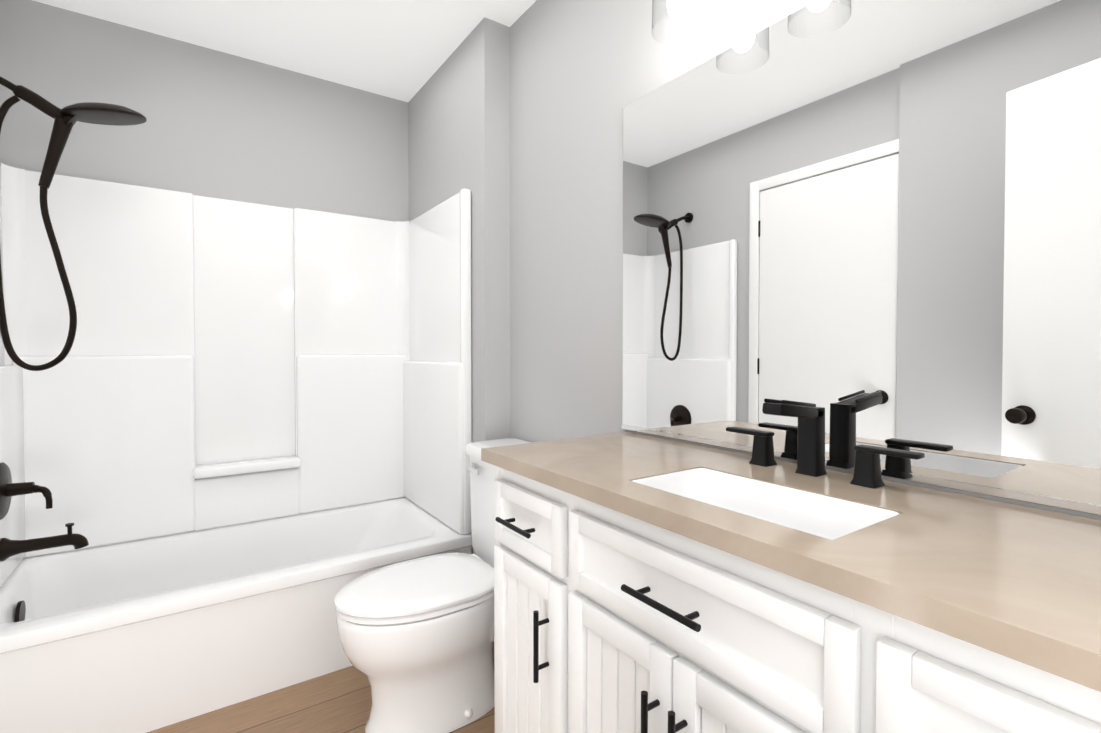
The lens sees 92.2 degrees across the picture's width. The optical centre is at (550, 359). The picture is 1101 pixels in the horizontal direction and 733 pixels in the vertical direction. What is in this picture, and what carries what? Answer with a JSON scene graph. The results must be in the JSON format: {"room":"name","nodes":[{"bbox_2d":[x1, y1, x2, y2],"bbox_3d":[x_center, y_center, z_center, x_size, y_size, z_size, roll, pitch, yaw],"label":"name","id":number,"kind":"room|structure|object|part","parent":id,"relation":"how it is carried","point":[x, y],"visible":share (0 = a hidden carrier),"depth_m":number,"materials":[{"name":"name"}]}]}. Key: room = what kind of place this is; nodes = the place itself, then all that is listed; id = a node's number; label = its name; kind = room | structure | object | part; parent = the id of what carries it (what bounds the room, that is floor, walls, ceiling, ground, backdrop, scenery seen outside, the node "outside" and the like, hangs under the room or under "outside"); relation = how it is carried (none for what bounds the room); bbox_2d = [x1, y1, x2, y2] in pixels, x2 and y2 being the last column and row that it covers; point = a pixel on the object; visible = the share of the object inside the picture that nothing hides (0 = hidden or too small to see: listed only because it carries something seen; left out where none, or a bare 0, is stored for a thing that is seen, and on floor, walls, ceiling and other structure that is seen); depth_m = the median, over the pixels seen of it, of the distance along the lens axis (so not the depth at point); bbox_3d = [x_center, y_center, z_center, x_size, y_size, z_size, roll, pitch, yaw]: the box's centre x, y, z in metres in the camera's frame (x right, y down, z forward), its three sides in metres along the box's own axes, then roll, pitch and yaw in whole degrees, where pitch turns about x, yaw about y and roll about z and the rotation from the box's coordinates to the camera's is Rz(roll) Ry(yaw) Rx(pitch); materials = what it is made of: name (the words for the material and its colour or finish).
{"room":"bathroom","nodes":[
{"label":"bathroom","id":0,"kind":"room"},
{"bbox_2d":[0,0,408,221],"bbox_3d":[-1.352,-0.150,2.423,1.837,2.500,0.100,-1,1,-34],"label":"wall","id":1,"kind":"structure","parent":0,"point":[220,125],"depth_m":2.25,"materials":[{"name":"grey paint"}]},
{"bbox_2d":[32,0,535,101],"bbox_3d":[-0.192,-1.345,0.713,1.837,0.080,4.200,-1,1,-34],"label":"ceiling","id":2,"kind":"structure","parent":0,"point":[402,50],"depth_m":2.13,"materials":[{"name":"white paint"}]},
{"bbox_2d":[147,642,494,732],"bbox_3d":[-0.192,1.168,0.755,1.837,0.080,4.200,-1,1,-34],"label":"floor","id":3,"kind":"structure","parent":0,"point":[339,701],"depth_m":1.66,"materials":[{"name":"brown wood"}]},
{"bbox_2d":[0,497,471,732],"bbox_3d":[-1.155,0.913,2.054,1.520,0.385,0.758,-1,1,-34],"label":"bathtub","id":4,"kind":"object","parent":3,"relation":"on","point":[145,635],"visible":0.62,"depth_m":1.75,"materials":[{"name":"white ceramic"}]},
{"bbox_2d":[0,163,471,587],"bbox_3d":[-1.157,0.015,2.042,1.520,1.410,0.750,-1,1,-34],"label":"shower surround","id":5,"kind":"object","parent":4,"relation":"on","point":[225,362],"depth_m":2.24,"materials":[{"name":"white plastic"}]},
{"bbox_3d":[-1.670,0.412,1.693,0.125,0.176,0.176,-1,1,-34],"label":"tub valve trim","id":6,"kind":"part","parent":5,"relation":"part of","materials":[{"name":"black metal"}]},
{"bbox_2d":[0,523,88,561],"bbox_3d":[-1.636,0.588,1.719,0.207,0.088,0.072,-1,1,-34],"label":"tub spout","id":7,"kind":"object","parent":5,"relation":"attached to","point":[9,548],"visible":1,"depth_m":1.70,"materials":[{"name":"black metal"}]},
{"bbox_2d":[334,438,531,732],"bbox_3d":[-0.312,0.712,1.709,0.727,0.799,0.474,-1,1,-34],"label":"toilet","id":8,"kind":"object","parent":3,"relation":"on","point":[416,636],"visible":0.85,"depth_m":1.56,"materials":[{"name":"white ceramic"}]},
{"bbox_2d":[481,398,1100,732],"bbox_3d":[0.364,0.599,0.939,0.498,1.051,1.220,-1,1,-34],"label":"vanity cabinet","id":9,"kind":"object","parent":3,"relation":"on","point":[646,584],"visible":1,"depth_m":0.76,"materials":[{"name":"white paint"}]},
{"bbox_2d":[725,398,924,488],"bbox_3d":[0.466,0.148,1.008,0.157,0.152,0.380,-1,1,-34],"label":"faucet","id":10,"kind":"object","parent":9,"relation":"on","point":[761,470],"depth_m":1.02,"materials":[{"name":"black metal"}]},
{"bbox_2d":[408,17,509,553],"bbox_3d":[-0.412,-0.152,2.488,0.213,2.500,0.859,-1,1,-34],"label":"wall","id":11,"kind":"structure","parent":0,"point":[458,121],"depth_m":2.12,"materials":[{"name":"grey paint"}]},
{"bbox_2d":[510,0,1100,519],"bbox_3d":[0.456,-0.132,1.325,0.100,2.500,2.041,-1,1,-34],"label":"wall","id":12,"kind":"structure","parent":0,"point":[584,74],"depth_m":1.75,"materials":[{"name":"grey paint"}]},
{"bbox_2d":[652,0,708,41],"bbox_3d":[0.495,-0.866,0.999,0.188,0.208,0.729,-1,1,-34],"label":"sconce","id":13,"kind":"object","parent":12,"relation":"attached to","point":[679,10],"visible":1,"depth_m":1.22,"materials":[{"name":"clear glass"}]},
{"bbox_2d":[622,0,1100,514],"bbox_3d":[0.569,-0.260,1.059,0.010,0.951,1.248,-1,1,-34],"label":"vanity mirror","id":14,"kind":"object","parent":12,"relation":"attached to","point":[872,222],"visible":1,"depth_m":0.98,"materials":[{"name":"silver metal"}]},
{"bbox_3d":[-1.582,-0.130,1.224,0.100,2.500,1.617,-1,1,-34],"label":"wall","id":15,"kind":"structure","parent":0,"visible":0},
{"bbox_2d":[0,76,146,370],"bbox_3d":[-1.597,-0.442,1.729,0.450,0.958,0.226,-1,1,-34],"label":"shower head","id":16,"kind":"object","parent":15,"relation":"attached to","point":[66,118],"visible":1,"depth_m":1.70,"materials":[{"name":"black metal"}]}
]}

